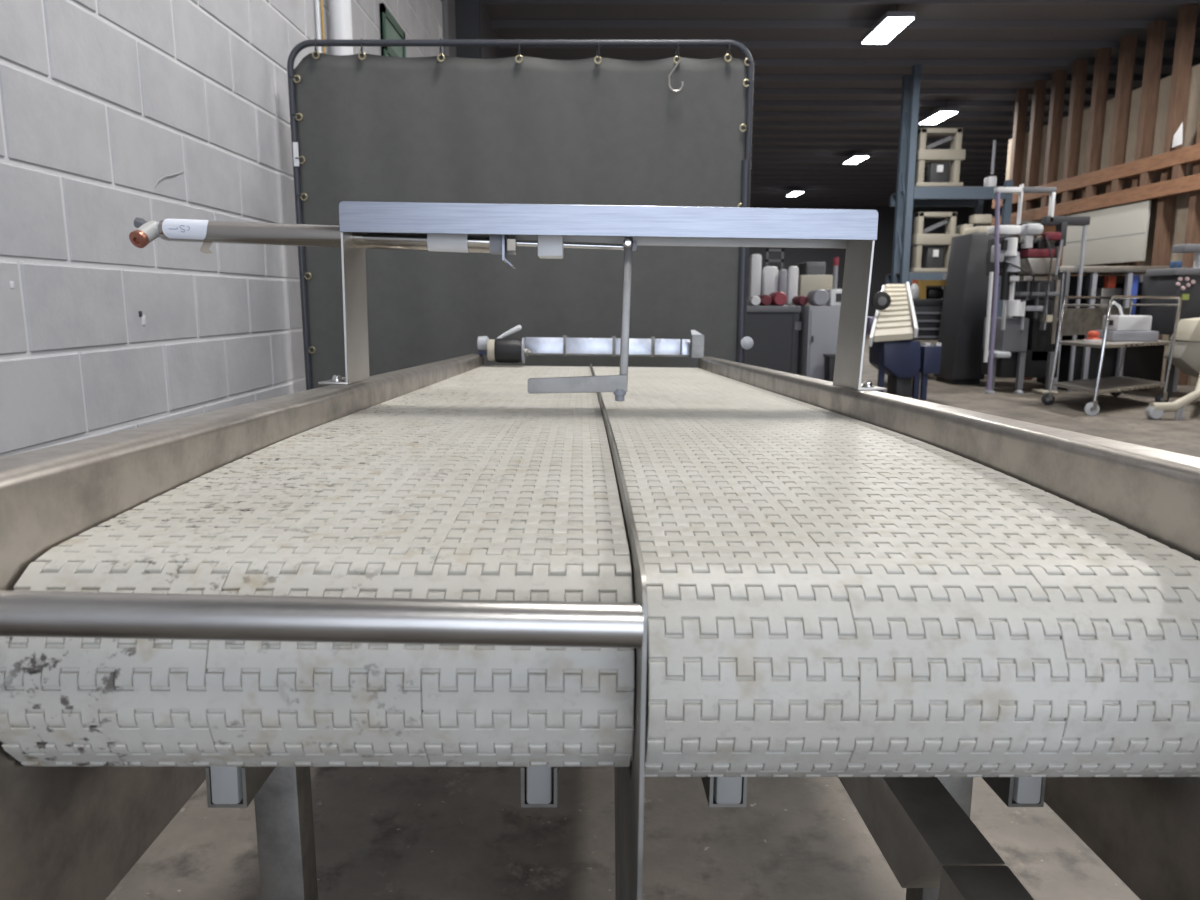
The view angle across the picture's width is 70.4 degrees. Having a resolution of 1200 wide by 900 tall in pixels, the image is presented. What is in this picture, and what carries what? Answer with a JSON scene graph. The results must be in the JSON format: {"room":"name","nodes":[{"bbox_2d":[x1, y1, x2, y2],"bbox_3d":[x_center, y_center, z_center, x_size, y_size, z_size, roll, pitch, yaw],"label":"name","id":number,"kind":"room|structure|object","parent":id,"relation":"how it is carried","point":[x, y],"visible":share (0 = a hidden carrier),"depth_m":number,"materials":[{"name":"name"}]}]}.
{"room":"factory floor","nodes":[
{"label":"factory floor","id":0,"kind":"room"},
{"bbox_2d":[0,0,505,457],"bbox_3d":[-1.430,-3.811,14.308,0.320,4.600,37.500,0,10,0],"label":"wall","id":1,"kind":"structure","parent":0,"point":[113,113],"depth_m":2.40,"materials":[{"name":"grey brick"}]},
{"bbox_2d":[315,0,321,52],"bbox_3d":[-1.274,-1.651,3.878,0.026,3.882,0.042,0,10,0],"label":"pipe","id":2,"kind":"object","parent":1,"relation":"attached to","point":[317,10],"visible":0.02,"depth_m":3.82,"materials":[{"name":"white plastic"}]},
{"bbox_2d":[320,0,325,53],"bbox_3d":[-1.276,-1.663,3.950,0.021,3.882,0.036,0,10,0],"label":"pipe","id":3,"kind":"object","parent":1,"relation":"attached to","point":[321,1],"visible":0.02,"depth_m":3.89,"materials":[{"name":"metal"}]},
{"bbox_2d":[329,0,353,54],"bbox_3d":[-1.226,-1.680,4.046,0.122,3.882,0.124,0,10,0],"label":"pipe","id":4,"kind":"object","parent":1,"relation":"attached to","point":[340,10],"visible":0.02,"depth_m":3.95,"materials":[{"name":"white plastic"}]},
{"bbox_2d":[379,3,405,56],"bbox_3d":[-1.272,-2.343,5.275,0.025,0.620,0.561,0,10,0],"label":"wall sign","id":5,"kind":"object","parent":1,"relation":"attached to","point":[390,28],"visible":0.31,"depth_m":5.11,"materials":[{"name":"green paint"}]},
{"bbox_2d":[105,334,1199,899],"bbox_3d":[6.200,-1.539,14.958,15.600,0.100,38.000,0,10,0],"label":"floor","id":6,"kind":"structure","parent":0,"point":[405,832],"depth_m":1.60,"materials":[{"name":"concrete"}]},
{"bbox_2d":[455,0,481,58],"bbox_3d":[-1.170,-2.621,7.766,0.280,4.500,0.300,0,10,0],"label":"steel column","id":7,"kind":"structure","parent":6,"relation":"on","point":[467,12],"depth_m":7.48,"materials":[{"name":"grey metal"}]},
{"bbox_2d":[287,38,753,389],"bbox_3d":[-0.303,-0.607,3.467,1.847,2.006,0.600,0,10,0],"label":"screen","id":8,"kind":"object","parent":6,"relation":"on","point":[518,129],"visible":0.7,"depth_m":3.39,"materials":[{"name":"grey fabric"}]},
{"bbox_2d":[668,60,683,91],"bbox_3d":[0.295,-1.448,3.290,0.060,0.118,0.008,0,10,0],"label":"hook","id":9,"kind":"object","parent":8,"relation":"hanging from","point":[678,62],"visible":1,"depth_m":3.29,"materials":[{"name":"silver metal"}]},
{"bbox_2d":[0,201,1199,899],"bbox_3d":[-0.155,0.111,1.823,1.293,1.156,2.853,0,10,0],"label":"conveyor","id":10,"kind":"object","parent":6,"relation":"on","point":[462,561],"visible":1,"depth_m":0.58,"materials":[{"name":"plastic"}]},
{"bbox_2d":[745,306,800,373],"bbox_3d":[1.476,-0.998,8.759,0.990,0.962,0.800,0,10,0],"label":"cabinet","id":11,"kind":"object","parent":6,"relation":"on","point":[773,330],"visible":0.45,"depth_m":8.36,"materials":[{"name":"grey metal"}]},
{"bbox_2d":[747,296,759,305],"bbox_3d":[1.521,-1.474,8.402,0.098,0.098,0.220,0,10,0],"label":"roll","id":12,"kind":"object","parent":11,"relation":"on","point":[752,300],"visible":1,"depth_m":8.30,"materials":[{"name":"white plastic"}]},
{"bbox_2d":[748,254,761,305],"bbox_3d":[1.603,-1.758,8.799,0.113,0.522,0.140,0,10,0],"label":"bottle","id":13,"kind":"object","parent":11,"relation":"on","point":[755,260],"visible":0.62,"depth_m":8.73,"materials":[{"name":"white plastic"}]},
{"bbox_2d":[758,295,771,305],"bbox_3d":[1.647,-1.506,8.549,0.108,0.108,0.320,0,10,0],"label":"roll","id":14,"kind":"object","parent":11,"relation":"on","point":[765,300],"visible":0.86,"depth_m":8.39,"materials":[{"name":"red"}]},
{"bbox_2d":[762,266,777,305],"bbox_3d":[1.768,-1.707,8.848,0.156,0.404,0.120,0,10,0],"label":"bottle","id":15,"kind":"object","parent":11,"relation":"on","point":[769,273],"visible":0.59,"depth_m":8.79,"materials":[{"name":"white plastic"}]},
{"bbox_2d":[769,292,786,305],"bbox_3d":[1.781,-1.516,8.526,0.138,0.138,0.320,0,10,0],"label":"roll","id":16,"kind":"object","parent":11,"relation":"on","point":[778,298],"visible":0.9,"depth_m":8.38,"materials":[{"name":"red paint"}]},
{"bbox_2d":[778,269,786,305],"bbox_3d":[1.876,-1.669,8.733,0.082,0.370,0.080,0,10,0],"label":"bottle","id":17,"kind":"object","parent":11,"relation":"on","point":[782,287],"visible":0.67,"depth_m":8.69,"materials":[{"name":"grey paint"}]},
{"bbox_2d":[787,266,798,305],"bbox_3d":[1.995,-1.697,8.799,0.103,0.402,0.080,0,10,0],"label":"bottle","id":18,"kind":"object","parent":11,"relation":"on","point":[792,287],"visible":0.84,"depth_m":8.76,"materials":[{"name":"white plastic"}]},
{"bbox_2d":[795,322,800,329],"bbox_3d":[1.942,-1.216,8.335,0.060,0.080,0.020,0,10,0],"label":"switch plate","id":19,"kind":"object","parent":11,"relation":"attached to","point":[797,324],"depth_m":8.32,"materials":[{"name":"grey paint"}]},
{"bbox_2d":[765,249,783,269],"bbox_3d":[2.130,-1.641,10.489,0.214,1.635,0.030,0,10,0],"label":"guard","id":20,"kind":"object","parent":6,"relation":"on","point":[772,255],"visible":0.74,"depth_m":10.36,"materials":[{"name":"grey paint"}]},
{"bbox_2d":[797,306,839,379],"bbox_3d":[2.160,-0.952,8.493,0.316,0.962,0.640,0,10,0],"label":"base cabinet","id":21,"kind":"object","parent":6,"relation":"on","point":[818,334],"visible":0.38,"depth_m":8.19,"materials":[{"name":"grey metal"}]},
{"bbox_2d":[792,296,807,305],"bbox_3d":[2.015,-1.502,8.559,0.099,0.099,0.320,0,10,0],"label":"roll","id":22,"kind":"object","parent":21,"relation":"on","point":[797,300],"visible":1,"depth_m":8.42,"materials":[{"name":"red"}]},
{"bbox_2d":[798,275,832,305],"bbox_3d":[2.317,-1.726,9.200,0.343,0.322,0.200,0,10,0],"label":"box","id":23,"kind":"object","parent":21,"relation":"on","point":[806,283],"visible":0.4,"depth_m":9.09,"materials":[{"name":"beige cardboard"}]},
{"bbox_2d":[796,262,825,274],"bbox_3d":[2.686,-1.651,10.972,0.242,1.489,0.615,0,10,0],"label":"box","id":24,"kind":"object","parent":23,"relation":"on","point":[807,268],"visible":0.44,"depth_m":10.56,"materials":[{"name":"grey cardboard"}]},
{"bbox_2d":[807,289,828,305],"bbox_3d":[2.127,-1.490,8.303,0.160,0.160,0.270,0,10,0],"label":"drum","id":25,"kind":"object","parent":21,"relation":"on","point":[816,297],"visible":1,"depth_m":8.18,"materials":[{"name":"grey paint"}]},
{"bbox_2d":[826,289,841,305],"bbox_3d":[2.297,-1.493,8.323,0.120,0.159,0.188,0,10,0],"label":"meter box","id":26,"kind":"object","parent":21,"relation":"on","point":[835,295],"visible":0.77,"depth_m":8.24,"materials":[{"name":"white plastic"}]},
{"bbox_2d":[823,354,835,381],"bbox_3d":[2.242,-0.644,8.034,0.236,0.512,0.206,0,10,0],"label":"waste bin","id":27,"kind":"object","parent":6,"relation":"on","point":[829,359],"visible":0.24,"depth_m":7.94,"materials":[{"name":"black plastic"}]},
{"bbox_2d":[866,282,940,399],"bbox_3d":[3.374,-1.331,9.810,0.734,1.258,2.835,2,10,13],"label":"conveyor","id":28,"kind":"object","parent":6,"relation":"on","point":[894,322],"visible":0.96,"depth_m":8.76,"materials":[{"name":"beige paint"}]},
{"bbox_2d":[907,274,946,339],"bbox_3d":[4.380,-1.683,11.497,0.824,1.372,0.930,0,10,0],"label":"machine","id":29,"kind":"object","parent":6,"relation":"on","point":[928,307],"visible":0.39,"depth_m":11.08,"materials":[{"name":"grey paint"}]},
{"bbox_2d":[910,280,918,298],"bbox_3d":[4.142,-2.117,11.203,0.140,0.249,0.140,0,10,0],"label":"bottle","id":30,"kind":"object","parent":29,"relation":"on","point":[914,287],"visible":0.86,"depth_m":11.15,"materials":[{"name":"grey plastic"}]},
{"bbox_2d":[885,64,1013,316],"bbox_3d":[5.513,-3.640,13.617,1.617,4.500,1.120,0,10,0],"label":"rack","id":31,"kind":"object","parent":6,"relation":"on","point":[907,196],"visible":0.68,"depth_m":13.18,"materials":[{"name":"blue"}]},
{"bbox_2d":[909,212,959,271],"bbox_3d":[5.247,-3.265,13.409,0.687,0.912,0.460,0,10,0],"label":"crate","id":32,"kind":"object","parent":31,"relation":"on","point":[934,259],"visible":0.84,"depth_m":13.27,"materials":[{"name":"beige paint"}]},
{"bbox_2d":[914,128,965,185],"bbox_3d":[5.224,-4.510,13.192,0.733,0.863,0.460,0,10,0],"label":"crate","id":33,"kind":"object","parent":31,"relation":"on","point":[939,160],"visible":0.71,"depth_m":13.04,"materials":[{"name":"beige paint"}]},
{"bbox_2d":[956,214,991,234],"bbox_3d":[5.870,-3.247,13.392,0.444,0.882,0.300,0,10,0],"label":"machine","id":34,"kind":"object","parent":31,"relation":"on","point":[977,219],"visible":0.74,"depth_m":13.21,"materials":[{"name":"beige paint"}]},
{"bbox_2d":[984,140,996,185],"bbox_3d":[6.053,-4.418,13.137,0.125,0.700,0.200,0,10,0],"label":"bottle","id":35,"kind":"object","parent":31,"relation":"on","point":[991,180],"visible":0.8,"depth_m":13.10,"materials":[{"name":"white plastic"}]},
{"bbox_2d":[933,226,999,384],"bbox_3d":[4.537,-1.783,10.540,0.468,1.898,0.620,0,10,0],"label":"tall cabinet","id":36,"kind":"object","parent":6,"relation":"on","point":[964,308],"visible":0.81,"depth_m":10.34,"materials":[{"name":"grey metal"}]},
{"bbox_2d":[964,226,993,234],"bbox_3d":[4.643,-2.680,10.394,0.210,0.082,0.400,0,10,0],"label":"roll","id":37,"kind":"object","parent":36,"relation":"on","point":[979,229],"depth_m":10.22,"materials":[{"name":"beige paint"}]},
{"bbox_2d":[981,184,1089,393],"bbox_3d":[4.644,-1.747,9.380,1.118,2.224,0.920,0,10,0],"label":"machine","id":38,"kind":"object","parent":6,"relation":"on","point":[1019,346],"visible":0.96,"depth_m":9.14,"materials":[{"name":"white metal"}]},
{"bbox_2d":[1020,249,1054,257],"bbox_3d":[4.678,-2.102,9.094,0.289,0.083,0.200,0,10,0],"label":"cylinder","id":39,"kind":"object","parent":38,"relation":"on","point":[1028,253],"depth_m":9.00,"materials":[{"name":"red"}]},
{"bbox_2d":[1032,389,1057,394],"bbox_3d":[4.918,-0.642,9.399,0.180,0.039,0.250,0,10,0],"label":"pad","id":40,"kind":"object","parent":6,"relation":"on","point":[1038,391],"visible":0.94,"depth_m":9.34,"materials":[{"name":"beige paint"}]},
{"bbox_2d":[1036,226,1185,391],"bbox_3d":[5.812,-1.631,9.891,1.457,1.821,0.952,0,10,0],"label":"steel table","id":41,"kind":"object","parent":6,"relation":"on","point":[1074,362],"visible":0.24,"depth_m":9.66,"materials":[{"name":"silver metal"}]},
{"bbox_2d":[1086,276,1122,307],"bbox_3d":[5.778,-1.755,9.743,0.237,0.464,0.300,0,10,0],"label":"scale","id":42,"kind":"object","parent":41,"relation":"on","point":[1109,289],"visible":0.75,"depth_m":9.61,"materials":[{"name":"silver metal"}]},
{"bbox_2d":[1058,266,1185,274],"bbox_3d":[5.780,-2.075,9.840,1.393,0.070,0.900,0,10,0],"label":"shelf","id":43,"kind":"object","parent":41,"relation":"attached to","point":[1074,270],"depth_m":9.40,"materials":[{"name":"silver metal"}]},
{"bbox_2d":[1131,275,1138,314],"bbox_3d":[5.965,-1.720,9.526,0.078,0.471,0.060,0,10,0],"label":"box","id":44,"kind":"object","parent":41,"relation":"on","point":[1135,280],"visible":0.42,"depth_m":9.48,"materials":[{"name":"blue plastic"}]},
{"bbox_2d":[1041,295,1181,415],"bbox_3d":[4.979,-0.965,8.291,1.960,1.056,0.741,-7,12,-34],"label":"trolley","id":45,"kind":"object","parent":6,"relation":"on","point":[1072,321],"visible":0.98,"depth_m":8.26,"materials":[{"name":"silver metal"}]},
{"bbox_2d":[1083,331,1101,341],"bbox_3d":[4.725,-1.092,8.144,0.164,0.100,0.164,0,10,0],"label":"fitting","id":46,"kind":"object","parent":45,"relation":"on","point":[1092,335],"visible":0.98,"depth_m":8.10,"materials":[{"name":"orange plastic"}]},
{"bbox_2d":[1053,376,1165,393],"bbox_3d":[4.997,-0.645,8.341,1.841,0.030,0.638,-7,12,-34],"label":"shelf","id":47,"kind":"object","parent":45,"relation":"attached to","point":[1116,383],"depth_m":8.16,"materials":[{"name":"silver metal"}]},
{"bbox_2d":[1058,340,1172,347],"bbox_3d":[5.017,-1.046,8.272,1.841,0.030,0.638,-7,12,-34],"label":"shelf","id":48,"kind":"object","parent":45,"relation":"attached to","point":[1104,344],"depth_m":7.96,"materials":[{"name":"silver metal"}]},
{"bbox_2d":[1095,330,1158,340],"bbox_3d":[5.110,-1.111,8.260,0.440,0.098,0.320,0,10,0],"label":"tray","id":49,"kind":"object","parent":45,"relation":"on","point":[1111,335],"visible":0.74,"depth_m":8.11,"materials":[{"name":"grey paint"}]},
{"bbox_2d":[1102,315,1151,330],"bbox_3d":[5.102,-1.232,8.239,0.337,0.143,0.260,0,10,0],"label":"box","id":50,"kind":"object","parent":49,"relation":"on","point":[1116,322],"visible":0.94,"depth_m":8.12,"materials":[{"name":"white plastic"}]},
{"bbox_2d":[1111,301,1122,314],"bbox_3d":[4.972,-1.367,8.203,0.183,0.142,0.033,-2,10,-11],"label":"white handpiece","id":51,"kind":"object","parent":50,"relation":"on","point":[1113,302],"visible":0.74,"depth_m":8.21,"materials":[{"name":"white plastic"}]},
{"bbox_2d":[1139,244,1199,396],"bbox_3d":[6.218,-1.374,9.089,0.644,1.589,0.620,0,10,0],"label":"machine","id":52,"kind":"object","parent":6,"relation":"on","point":[1184,283],"visible":0.86,"depth_m":8.87,"materials":[{"name":"grey paint"}]},
{"bbox_2d":[1169,261,1181,267],"bbox_3d":[5.987,-1.927,8.841,0.064,0.071,0.120,0,10,0],"label":"cup","id":53,"kind":"object","parent":52,"relation":"on","point":[1173,264],"visible":0.91,"depth_m":8.80,"materials":[{"name":"blue plastic"}]},
{"bbox_2d":[1145,317,1199,419],"bbox_3d":[5.528,-0.828,8.009,2.192,0.884,0.693,-8,13,-39],"label":"machine","id":54,"kind":"object","parent":6,"relation":"on","point":[1186,354],"visible":0.98,"depth_m":8.32,"materials":[{"name":"beige paint"}]},
{"bbox_2d":[1170,317,1199,341],"bbox_3d":[6.071,-1.196,8.409,0.663,0.297,0.280,0,10,0],"label":"hood","id":55,"kind":"object","parent":54,"relation":"attached to","point":[1188,330],"depth_m":8.35,"materials":[{"name":"beige paint"}]},
{"bbox_3d":[1.773,-1.113,9.419,1.584,0.962,0.460,0,10,0],"label":"bench","id":56,"kind":"object","parent":6,"relation":"on","visible":0},
{"bbox_2d":[832,257,838,288],"bbox_3d":[2.578,-1.848,9.321,0.059,0.518,0.059,0,10,0],"label":"signal pole","id":57,"kind":"object","parent":56,"relation":"on","point":[835,259],"visible":0.83,"depth_m":9.29,"materials":[{"name":"grey paint"}]},
{"bbox_2d":[482,0,1199,205],"bbox_3d":[6.200,-6.125,14.159,15.600,0.190,38.000,0,10,0],"label":"ceiling","id":58,"kind":"structure","parent":0,"point":[822,96],"depth_m":12.60,"materials":[{"name":"grey metal"}]},
{"bbox_2d":[786,189,803,195],"bbox_3d":[6.140,-8.177,26.742,0.350,0.261,1.040,0,10,0],"label":"lamp","id":59,"kind":"object","parent":58,"relation":"hanging from","point":[797,192],"visible":0.95,"depth_m":26.54,"materials":[{"name":"grey paint"}]},
{"bbox_2d":[787,192,802,195],"bbox_3d":[6.140,-8.056,26.763,0.310,0.016,1.000,0,10,0],"label":"diffuser","id":60,"kind":"object","parent":59,"relation":"attached to","point":[789,193],"depth_m":26.77,"materials":[{"name":"white plastic"}]},
{"bbox_2d":[843,151,869,163],"bbox_3d":[6.130,-7.061,20.334,0.350,0.261,1.040,0,10,0],"label":"lamp","id":61,"kind":"object","parent":58,"relation":"hanging from","point":[855,158],"visible":1,"depth_m":20.07,"materials":[{"name":"grey paint"}]},
{"bbox_2d":[844,156,868,163],"bbox_3d":[6.130,-6.941,20.355,0.310,0.016,1.000,0,10,0],"label":"diffuser","id":62,"kind":"object","parent":61,"relation":"attached to","point":[852,159],"depth_m":20.33,"materials":[{"name":"white plastic"}]},
{"bbox_2d":[861,5,915,43],"bbox_3d":[3.601,-5.374,10.645,0.350,0.261,1.040,0,10,0],"label":"lamp","id":63,"kind":"object","parent":58,"relation":"hanging from","point":[891,23],"visible":0.98,"depth_m":10.49,"materials":[{"name":"grey paint"}]},
{"bbox_2d":[862,18,913,43],"bbox_3d":[3.601,-5.253,10.666,0.310,0.016,1.000,0,10,0],"label":"diffuser","id":64,"kind":"object","parent":63,"relation":"attached to","point":[885,29],"depth_m":10.61,"materials":[{"name":"white plastic"}]},
{"bbox_2d":[918,99,958,123],"bbox_3d":[6.246,-6.252,15.688,0.350,0.261,1.040,0,10,0],"label":"lamp","id":65,"kind":"object","parent":58,"relation":"hanging from","point":[940,114],"visible":1,"depth_m":15.52,"materials":[{"name":"grey paint"}]},
{"bbox_2d":[920,112,957,123],"bbox_3d":[6.246,-6.132,15.709,0.310,0.016,1.000,0,10,0],"label":"diffuser","id":66,"kind":"object","parent":65,"relation":"attached to","point":[934,117],"depth_m":15.70,"materials":[{"name":"white plastic"}]},
{"bbox_2d":[747,206,966,316],"bbox_3d":[6.200,-7.070,33.027,15.600,4.600,0.500,0,10,0],"label":"wall","id":67,"kind":"structure","parent":0,"point":[883,248],"depth_m":32.67,"materials":[{"name":"grey metal"}]},
{"bbox_2d":[966,200,1001,316],"bbox_3d":[14.100,-3.854,14.555,0.200,4.600,38.000,0,10,0],"label":"wall","id":68,"kind":"structure","parent":0,"point":[987,207],"depth_m":30.79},
{"bbox_2d":[991,4,1199,385],"bbox_3d":[7.055,-2.959,9.686,0.290,4.503,11.100,0,10,0],"label":"wall","id":69,"kind":"structure","parent":0,"point":[1114,162],"depth_m":11.43,"materials":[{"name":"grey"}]},
{"bbox_2d":[1172,122,1182,147],"bbox_3d":[6.963,-3.802,10.245,0.027,0.280,0.161,-1,10,-5],"label":"scrap","id":70,"kind":"object","parent":69,"relation":"attached to","point":[1177,140],"visible":1,"depth_m":10.23,"materials":[{"name":"white"}]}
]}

